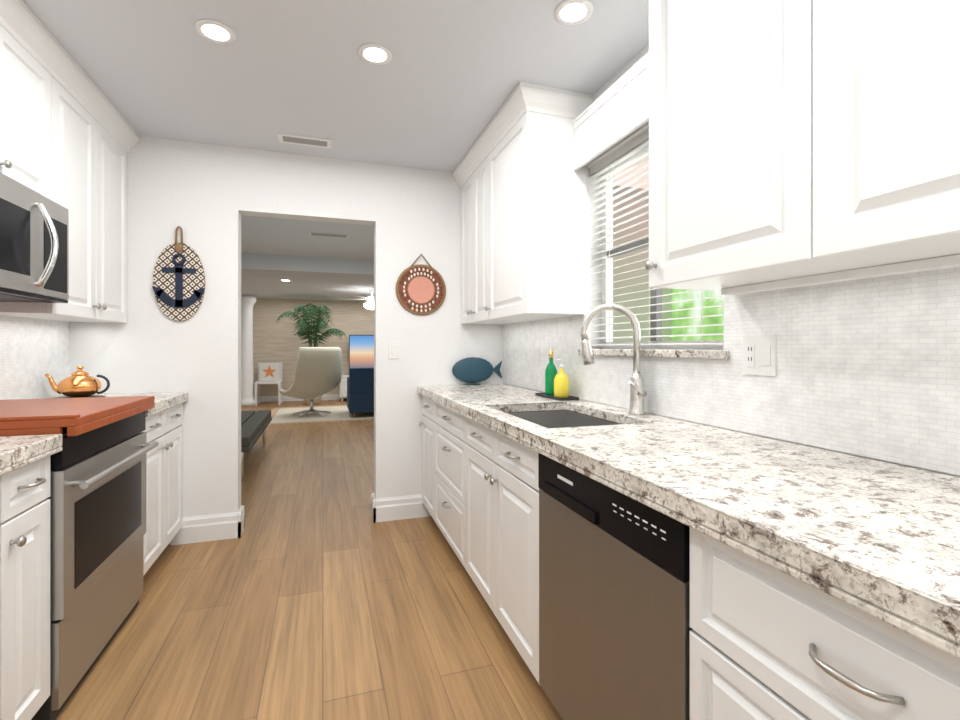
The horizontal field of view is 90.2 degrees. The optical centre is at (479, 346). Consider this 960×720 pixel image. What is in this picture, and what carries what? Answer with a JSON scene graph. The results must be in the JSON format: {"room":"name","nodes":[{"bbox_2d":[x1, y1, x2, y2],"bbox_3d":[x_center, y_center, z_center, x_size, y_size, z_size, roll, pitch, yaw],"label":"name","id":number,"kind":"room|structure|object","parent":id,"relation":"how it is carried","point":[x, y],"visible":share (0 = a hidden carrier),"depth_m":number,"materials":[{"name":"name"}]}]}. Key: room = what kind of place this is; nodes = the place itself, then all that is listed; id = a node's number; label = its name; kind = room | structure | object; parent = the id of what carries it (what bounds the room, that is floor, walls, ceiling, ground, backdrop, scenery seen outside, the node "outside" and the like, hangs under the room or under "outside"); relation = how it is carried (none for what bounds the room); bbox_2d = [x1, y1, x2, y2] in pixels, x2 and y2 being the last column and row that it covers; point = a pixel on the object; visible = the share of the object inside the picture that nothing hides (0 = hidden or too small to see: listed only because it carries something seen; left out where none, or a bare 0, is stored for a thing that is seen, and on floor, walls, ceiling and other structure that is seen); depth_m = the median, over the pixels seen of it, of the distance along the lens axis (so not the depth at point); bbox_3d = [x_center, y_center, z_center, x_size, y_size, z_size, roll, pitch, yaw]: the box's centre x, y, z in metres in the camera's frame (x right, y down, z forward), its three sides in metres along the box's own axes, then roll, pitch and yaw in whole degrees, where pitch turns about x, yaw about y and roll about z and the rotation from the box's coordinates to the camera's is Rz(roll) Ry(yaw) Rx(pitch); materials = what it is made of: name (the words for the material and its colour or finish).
{"room":"kitchen","nodes":[
{"label":"kitchen","id":0,"kind":"room"},
{"bbox_2d":[70,136,502,544],"bbox_3d":[-1.094,-0.030,3.167,2.630,2.420,0.120,0,0,-18],"label":"wall","id":1,"kind":"structure","parent":0,"point":[204,196],"depth_m":2.97,"materials":[{"name":"paint"}]},
{"bbox_2d":[152,226,204,320],"bbox_3d":[-1.796,-0.438,2.853,0.276,0.566,0.035,0,0,-18],"label":"plaque","id":2,"kind":"object","parent":1,"relation":"attached to","point":[178,286],"visible":1,"depth_m":2.85,"materials":[{"name":"brown wicker"}]},
{"bbox_2d":[171,509,242,544],"bbox_3d":[-1.662,1.103,2.908,0.377,0.155,0.017,0,0,-18],"label":"baseboard","id":3,"kind":"structure","parent":1,"relation":"attached to","point":[203,528],"depth_m":2.91,"materials":[{"name":"white wood"}]},
{"bbox_2d":[239,505,244,530],"bbox_3d":[-2.530,1.103,2.757,2.117,0.155,0.034,0,0,-18],"label":"baseboard","id":4,"kind":"structure","parent":1,"relation":"attached to","point":[242,507],"depth_m":3.08,"materials":[{"name":"white wood"}]},
{"bbox_2d":[371,493,374,515],"bbox_3d":[0.466,1.103,3.742,2.577,0.155,0.034,0,0,-18],"label":"baseboard","id":5,"kind":"structure","parent":1,"relation":"attached to","point":[372,495],"depth_m":3.34,"materials":[{"name":"white wood"}]},
{"bbox_2d":[389,341,399,358],"bbox_3d":[-0.587,0.020,3.265,0.075,0.120,0.010,0,0,-18],"label":"switch plate","id":6,"kind":"object","parent":1,"relation":"attached to","point":[394,349],"visible":1,"depth_m":3.26,"materials":[{"name":"white plastic"}]},
{"bbox_2d":[372,494,430,522],"bbox_3d":[-0.532,1.103,3.279,0.392,0.155,0.017,0,0,-18],"label":"baseboard","id":7,"kind":"structure","parent":1,"relation":"attached to","point":[410,506],"depth_m":3.27,"materials":[{"name":"white wood"}]},
{"bbox_2d":[396,254,445,314],"bbox_3d":[-0.408,-0.435,3.318,0.352,0.428,0.018,0,0,-18],"label":"wall decoration","id":8,"kind":"object","parent":1,"relation":"attached to","point":[420,289],"visible":1,"depth_m":3.31,"materials":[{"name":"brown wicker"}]},
{"bbox_2d":[241,253,373,300],"bbox_3d":[-2.700,-1.190,8.692,5.500,0.300,4.200,0,0,-18],"label":"ceiling","id":9,"kind":"structure","parent":0,"point":[315,278],"depth_m":7.15,"materials":[{"name":"paint"}]},
{"bbox_2d":[356,290,373,309],"bbox_3d":[-1.992,-0.859,8.745,1.215,0.360,1.188,0,0,-18],"label":"ceiling fan light","id":10,"kind":"object","parent":9,"relation":"hanging from","point":[370,304],"visible":0.73,"depth_m":8.63,"materials":[{"name":"white glass"}]},
{"bbox_2d":[55,399,562,719],"bbox_3d":[-1.372,1.210,4.654,6.100,0.060,13.300,0,0,-18],"label":"floor","id":11,"kind":"structure","parent":0,"point":[314,592],"depth_m":2.06,"materials":[{"name":"brown wood"}]},
{"bbox_2d":[0,456,49,719],"bbox_3d":[-1.436,0.746,0.961,0.596,0.868,0.921,0,0,-18],"label":"base cabinet","id":12,"kind":"object","parent":11,"relation":"on","point":[24,594],"visible":1,"depth_m":1.35,"materials":[{"name":"white wood"}]},
{"bbox_2d":[0,434,61,474],"bbox_3d":[-1.436,0.297,0.961,0.588,0.054,0.923,0,0,-18],"label":"countertop","id":13,"kind":"structure","parent":12,"relation":"on","point":[16,452],"depth_m":1.34,"materials":[{"name":"stone"}]},
{"bbox_2d":[31,411,158,719],"bbox_3d":[-1.663,0.728,1.774,0.618,0.905,0.752,0,0,-18],"label":"range","id":14,"kind":"object","parent":11,"relation":"on","point":[98,503],"visible":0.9,"depth_m":1.69,"materials":[{"name":"grey metal"}]},
{"bbox_2d":[0,396,154,436],"bbox_3d":[-1.669,0.248,1.772,0.585,0.067,0.744,0,0,-18],"label":"board","id":15,"kind":"object","parent":14,"relation":"on","point":[74,416],"visible":0.96,"depth_m":1.69,"materials":[{"name":"brown wood"}]},
{"bbox_2d":[142,403,182,575],"bbox_3d":[-1.928,0.746,2.458,0.596,0.868,0.699,0,0,-18],"label":"base cabinet","id":16,"kind":"object","parent":11,"relation":"on","point":[164,429],"visible":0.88,"depth_m":2.53,"materials":[{"name":"white wood"}]},
{"bbox_2d":[56,392,187,416],"bbox_3d":[-1.928,0.297,2.458,0.588,0.054,0.702,0,0,-18],"label":"countertop","id":17,"kind":"structure","parent":16,"relation":"on","point":[164,400],"depth_m":2.63,"materials":[{"name":"stone"}]},
{"bbox_2d":[59,395,105,397],"bbox_3d":[-2.072,0.264,2.477,0.210,0.010,0.210,0,0,-18],"label":"trivet","id":18,"kind":"object","parent":17,"relation":"on","point":[83,397],"visible":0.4,"depth_m":2.50,"materials":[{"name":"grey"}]},
{"bbox_2d":[45,366,109,397],"bbox_3d":[-2.080,0.177,2.474,0.278,0.160,0.176,0,0,-18],"label":"teapot","id":19,"kind":"object","parent":18,"relation":"on","point":[79,383],"visible":1,"depth_m":2.43,"materials":[{"name":"gold metal"}]},
{"bbox_2d":[241,294,255,406],"bbox_3d":[-4.707,0.070,9.611,0.400,2.220,0.400,0,0,-18],"label":"column","id":20,"kind":"structure","parent":11,"relation":"on","point":[248,301],"depth_m":9.50,"materials":[{"name":"white paint"}]},
{"bbox_2d":[241,410,271,480],"bbox_3d":[-2.715,0.980,4.897,0.900,0.400,1.900,0,0,-18],"label":"futon","id":21,"kind":"object","parent":11,"relation":"on","point":[254,424],"visible":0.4,"depth_m":4.81,"materials":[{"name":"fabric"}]},
{"bbox_2d":[255,362,281,405],"bbox_3d":[-4.369,0.755,9.895,0.480,0.850,0.470,0,0,-18],"label":"chair","id":22,"kind":"object","parent":11,"relation":"on","point":[269,373],"visible":1,"depth_m":9.97,"materials":[{"name":"white"}]},
{"bbox_2d":[276,303,347,404],"bbox_3d":[-3.449,0.146,9.823,1.413,2.067,1.097,0,0,-18],"label":"palm plant","id":23,"kind":"object","parent":11,"relation":"on","point":[307,329],"visible":0.9,"depth_m":9.71,"materials":[{"name":"green plant"}]},
{"bbox_2d":[269,405,373,424],"bbox_3d":[-1.988,1.176,8.768,3.500,0.008,2.180,0,0,-18],"label":"living room rug","id":24,"kind":"object","parent":11,"relation":"on","point":[283,415],"visible":0.44,"depth_m":8.19,"materials":[{"name":"beige carpet"}]},
{"bbox_2d":[279,347,341,416],"bbox_3d":[-2.880,0.586,8.231,0.800,1.170,0.910,0,0,-43],"label":"lounge chair","id":25,"kind":"object","parent":24,"relation":"on","point":[318,372],"visible":1,"depth_m":7.95,"materials":[{"name":"beige leather"}]},
{"bbox_2d":[347,367,373,416],"bbox_3d":[-1.378,0.761,8.626,1.930,0.820,0.950,0,0,-18],"label":"sofa","id":26,"kind":"object","parent":24,"relation":"on","point":[360,390],"visible":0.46,"depth_m":7.94,"materials":[{"name":"blue fabric"}]},
{"bbox_2d":[339,375,348,400],"bbox_3d":[-2.205,0.905,10.790,1.890,0.550,0.482,0,0,-18],"label":"media console","id":27,"kind":"object","parent":11,"relation":"on","point":[342,388],"visible":0.19,"depth_m":10.33,"materials":[{"name":"white wood"}]},
{"bbox_2d":[349,335,373,367],"bbox_3d":[-2.267,0.179,10.818,1.350,0.899,0.170,0,0,-18],"label":"screen","id":28,"kind":"object","parent":27,"relation":"on","point":[361,351],"visible":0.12,"depth_m":10.66,"materials":[{"name":"multicoloured glass"}]},
{"bbox_2d":[419,396,430,514],"bbox_3d":[-0.053,0.746,3.228,0.607,0.868,0.408,0,0,-18],"label":"base cabinet","id":29,"kind":"object","parent":11,"relation":"on","point":[426,403],"depth_m":3.18,"materials":[{"name":"white wood"}]},
{"bbox_2d":[431,400,466,567],"bbox_3d":[0.113,0.746,2.725,0.607,0.868,0.651,0,0,-18],"label":"base cabinet","id":30,"kind":"object","parent":11,"relation":"on","point":[448,442],"depth_m":2.61,"materials":[{"name":"white wood"}]},
{"bbox_2d":[465,417,539,684],"bbox_3d":[0.331,0.746,2.009,0.641,0.868,0.838,0,0,-18],"label":"base cabinet","id":31,"kind":"object","parent":11,"relation":"on","point":[501,524],"visible":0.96,"depth_m":1.81,"materials":[{"name":"white wood"}]},
{"bbox_2d":[538,453,692,719],"bbox_3d":[0.565,0.753,1.302,0.604,0.853,0.642,0,0,-18],"label":"dishwasher","id":32,"kind":"object","parent":11,"relation":"on","point":[614,605],"visible":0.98,"depth_m":1.14,"materials":[{"name":"grey metal"}]},
{"bbox_2d":[690,527,959,719],"bbox_3d":[0.774,0.746,0.714,0.607,0.868,0.595,0,0,-18],"label":"base cabinet","id":33,"kind":"object","parent":11,"relation":"on","point":[767,642],"depth_m":0.71,"materials":[{"name":"white wood"}]},
{"bbox_2d":[417,384,959,658],"bbox_3d":[0.450,0.297,1.644,0.640,0.054,3.742,0,0,-18],"label":"countertop","id":34,"kind":"structure","parent":33,"relation":"on","point":[879,540],"depth_m":0.88,"materials":[{"name":"stone"}]},
{"bbox_2d":[452,357,501,384],"bbox_3d":[-0.018,0.170,3.410,0.375,0.197,0.040,0,0,-18],"label":"decor","id":35,"kind":"object","parent":34,"relation":"on","point":[475,370],"visible":0.96,"depth_m":3.39,"materials":[{"name":"blue"}]},
{"bbox_2d":[535,392,578,400],"bbox_3d":[0.406,0.262,2.544,0.110,0.014,0.290,0,0,-18],"label":"soap tray","id":36,"kind":"object","parent":34,"relation":"on","point":[557,398],"visible":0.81,"depth_m":2.46,"materials":[{"name":"grey plastic"}]},
{"bbox_2d":[545,349,556,394],"bbox_3d":[0.387,0.135,2.601,0.066,0.250,0.066,0,0,-18],"label":"soap bottle","id":37,"kind":"object","parent":36,"relation":"on","point":[550,372],"visible":0.92,"depth_m":2.58,"materials":[{"name":"green glass"}]},
{"bbox_2d":[554,359,568,397],"bbox_3d":[0.424,0.161,2.487,0.080,0.199,0.080,0,0,-18],"label":"soap bottle","id":38,"kind":"object","parent":36,"relation":"on","point":[561,384],"visible":0.98,"depth_m":2.46,"materials":[{"name":"yellow plastic"}]},
{"bbox_2d":[507,410,619,427],"bbox_3d":[0.328,0.414,1.966,0.444,0.206,0.694,0,0,-18],"label":"sink basin","id":39,"kind":"object","parent":34,"relation":"in","point":[558,419],"depth_m":2.29,"materials":[{"name":"silver metal"}]},
{"bbox_2d":[580,303,646,414],"bbox_3d":[0.551,0.045,1.930,0.213,0.448,0.225,0,0,-18],"label":"faucet","id":40,"kind":"object","parent":34,"relation":"on","point":[638,393],"visible":1,"depth_m":1.92,"materials":[{"name":"silver metal"}]},
{"bbox_2d":[253,298,373,396],"bbox_3d":[-3.374,-0.030,10.743,5.500,2.420,0.120,0,0,-18],"label":"wall","id":41,"kind":"structure","parent":0,"point":[274,341],"depth_m":10.42,"materials":[{"name":"beige paint"}]},
{"bbox_2d":[254,394,346,401],"bbox_3d":[-3.339,1.119,10.683,5.470,0.120,0.017,0,0,-18],"label":"baseboard","id":42,"kind":"structure","parent":41,"relation":"attached to","point":[329,396],"depth_m":10.41,"materials":[{"name":"white wood"}]},
{"bbox_2d":[23,0,648,260],"bbox_3d":[-0.682,-1.290,2.555,5.500,0.100,8.720,0,0,-18],"label":"ceiling","id":43,"kind":"structure","parent":0,"point":[435,92],"depth_m":2.14,"materials":[{"name":"paint"}]},
{"bbox_2d":[194,19,235,43],"bbox_3d":[-1.039,-1.236,1.879,0.144,0.007,0.144,0,0,-18],"label":"recessed light","id":44,"kind":"object","parent":43,"relation":"in","point":[215,31],"visible":1,"depth_m":1.87,"materials":[{"name":"white"}]},
{"bbox_2d":[277,133,331,148],"bbox_3d":[-1.048,-1.235,2.866,0.300,0.008,0.120,0,0,-18],"label":"ceiling vent","id":45,"kind":"object","parent":43,"relation":"in","point":[304,140],"visible":0.96,"depth_m":2.86,"materials":[{"name":"white metal"}]},
{"bbox_2d":[309,231,348,237],"bbox_3d":[-1.664,-1.236,5.269,0.410,0.008,0.190,0,0,-18],"label":"ceiling vent","id":46,"kind":"object","parent":43,"relation":"in","point":[327,234],"visible":0.98,"depth_m":5.25,"materials":[{"name":"grey metal"}]},
{"bbox_2d":[358,43,391,64],"bbox_3d":[-0.444,-1.236,2.022,0.144,0.007,0.144,0,0,-18],"label":"recessed light","id":47,"kind":"object","parent":43,"relation":"in","point":[374,54],"visible":1,"depth_m":2.02,"materials":[{"name":"white"}]},
{"bbox_2d":[554,0,592,25],"bbox_3d":[0.346,-1.236,1.766,0.144,0.007,0.144,0,0,-18],"label":"recessed light","id":48,"kind":"object","parent":43,"relation":"in","point":[571,12],"visible":1,"depth_m":1.76,"materials":[{"name":"white"}]},
{"bbox_2d":[613,198,671,341],"bbox_3d":[0.971,-0.030,3.961,1.470,2.420,0.100,0,0,-18],"label":"wall","id":49,"kind":"structure","parent":0,"point":[639,287],"depth_m":3.99,"materials":[{"name":"paint"}]},
{"bbox_2d":[506,44,959,476],"bbox_3d":[0.995,-0.030,1.280,0.160,2.420,5.010,0,0,-18],"label":"wall","id":50,"kind":"structure","parent":0,"point":[640,55],"depth_m":2.44,"materials":[{"name":"paint"}]},
{"bbox_2d":[452,81,592,324],"bbox_3d":[0.180,-0.701,2.873,0.387,1.076,1.230,0,0,-18],"label":"upper cabinet","id":51,"kind":"object","parent":50,"relation":"attached to","point":[520,181],"visible":1,"depth_m":2.39,"materials":[{"name":"white wood"}]},
{"bbox_2d":[573,52,648,170],"bbox_3d":[0.640,-1.002,1.965,0.083,0.245,0.898,0,0,-18],"label":"valance board","id":52,"kind":"object","parent":50,"relation":"attached to","point":[615,112],"visible":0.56,"depth_m":2.05,"materials":[{"name":"white wood"}]},
{"bbox_2d":[578,349,729,358],"bbox_3d":[0.706,0.025,2.016,0.127,0.030,0.940,0,0,-18],"label":"window sill","id":53,"kind":"structure","parent":50,"relation":"attached to","point":[711,354],"depth_m":1.79,"materials":[{"name":"white stone"}]},
{"bbox_2d":[602,145,723,349],"bbox_3d":[0.786,-0.450,2.043,0.040,0.920,0.890,0,0,-18],"label":"window","id":54,"kind":"structure","parent":50,"relation":"in","point":[655,308],"depth_m":2.29,"materials":[{"name":"white plastic"}]},
{"bbox_2d":[589,128,723,346],"bbox_3d":[0.715,-0.454,2.019,0.050,0.908,0.870,0,0,-18],"label":"window blinds","id":55,"kind":"object","parent":54,"relation":"attached to","point":[636,144],"visible":0.38,"depth_m":2.14,"materials":[{"name":"white plastic"}]},
{"bbox_2d":[503,267,959,475],"bbox_3d":[0.685,-0.321,1.957,0.006,1.178,3.290,0,0,-18],"label":"tile","id":56,"kind":"structure","parent":50,"relation":"attached to","point":[868,367],"depth_m":1.26,"materials":[{"name":"white tile"}]},
{"bbox_2d":[534,347,539,366],"bbox_3d":[0.351,0.060,2.955,0.004,0.120,0.075,0,0,-18],"label":"electrical outlet plate","id":57,"kind":"object","parent":56,"relation":"attached to","point":[536,356],"visible":1,"depth_m":2.94,"materials":[{"name":"white plastic"}]},
{"bbox_2d":[742,335,776,375],"bbox_3d":[0.844,0.025,1.449,0.008,0.120,0.115,0,0,-18],"label":"electrical outlet plate","id":58,"kind":"object","parent":56,"relation":"attached to","point":[759,354],"visible":1,"depth_m":1.44,"materials":[{"name":"white plastic"}]},
{"bbox_2d":[645,0,908,294],"bbox_3d":[0.744,-0.709,1.256,0.327,1.058,0.508,0,0,-18],"label":"upper cabinet","id":59,"kind":"object","parent":50,"relation":"attached to","point":[796,143],"depth_m":1.19,"materials":[{"name":"white wood"}]},
{"bbox_2d":[797,0,959,272],"bbox_3d":[0.982,-0.709,0.532,0.327,1.058,1.016,0,0,-18],"label":"upper cabinet","id":60,"kind":"object","parent":50,"relation":"attached to","point":[878,81],"depth_m":0.86,"materials":[{"name":"white wood"}]},
{"bbox_3d":[-1.636,-0.030,0.415,0.120,2.420,5.010,0,0,-18],"label":"wall","id":61,"kind":"structure","parent":0,"visible":0},
{"bbox_2d":[0,0,55,201],"bbox_3d":[-1.813,-0.912,1.604,0.282,0.652,0.754,0,0,-18],"label":"upper cabinet","id":62,"kind":"object","parent":61,"relation":"attached to","point":[27,60],"depth_m":1.83,"materials":[{"name":"white wood"}]},
{"bbox_2d":[0,172,68,302],"bbox_3d":[-1.752,-0.384,1.624,0.410,0.397,0.752,0,0,-18],"label":"microwave","id":63,"kind":"object","parent":62,"relation":"attached to","point":[34,246],"visible":1,"depth_m":1.77,"materials":[{"name":"grey metal"}]},
{"bbox_2d":[0,315,69,399],"bbox_3d":[-1.901,0.021,1.422,0.006,0.493,2.690,0,0,-18],"label":"tile","id":64,"kind":"structure","parent":61,"relation":"attached to","point":[33,351],"depth_m":2.35,"materials":[{"name":"white tile"}]},
{"bbox_2d":[0,52,131,322],"bbox_3d":[-2.059,-0.690,2.354,0.282,1.096,0.816,0,0,-18],"label":"upper cabinet","id":65,"kind":"object","parent":61,"relation":"attached to","point":[69,137],"depth_m":2.34,"materials":[{"name":"white wood"}]},
{"label":"outside","id":66,"kind":"structure","parent":0,"visible":0},
{"bbox_2d":[613,154,723,340],"bbox_3d":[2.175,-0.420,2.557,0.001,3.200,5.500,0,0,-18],"label":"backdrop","id":67,"kind":"structure","parent":66,"point":[697,312],"depth_m":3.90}
]}

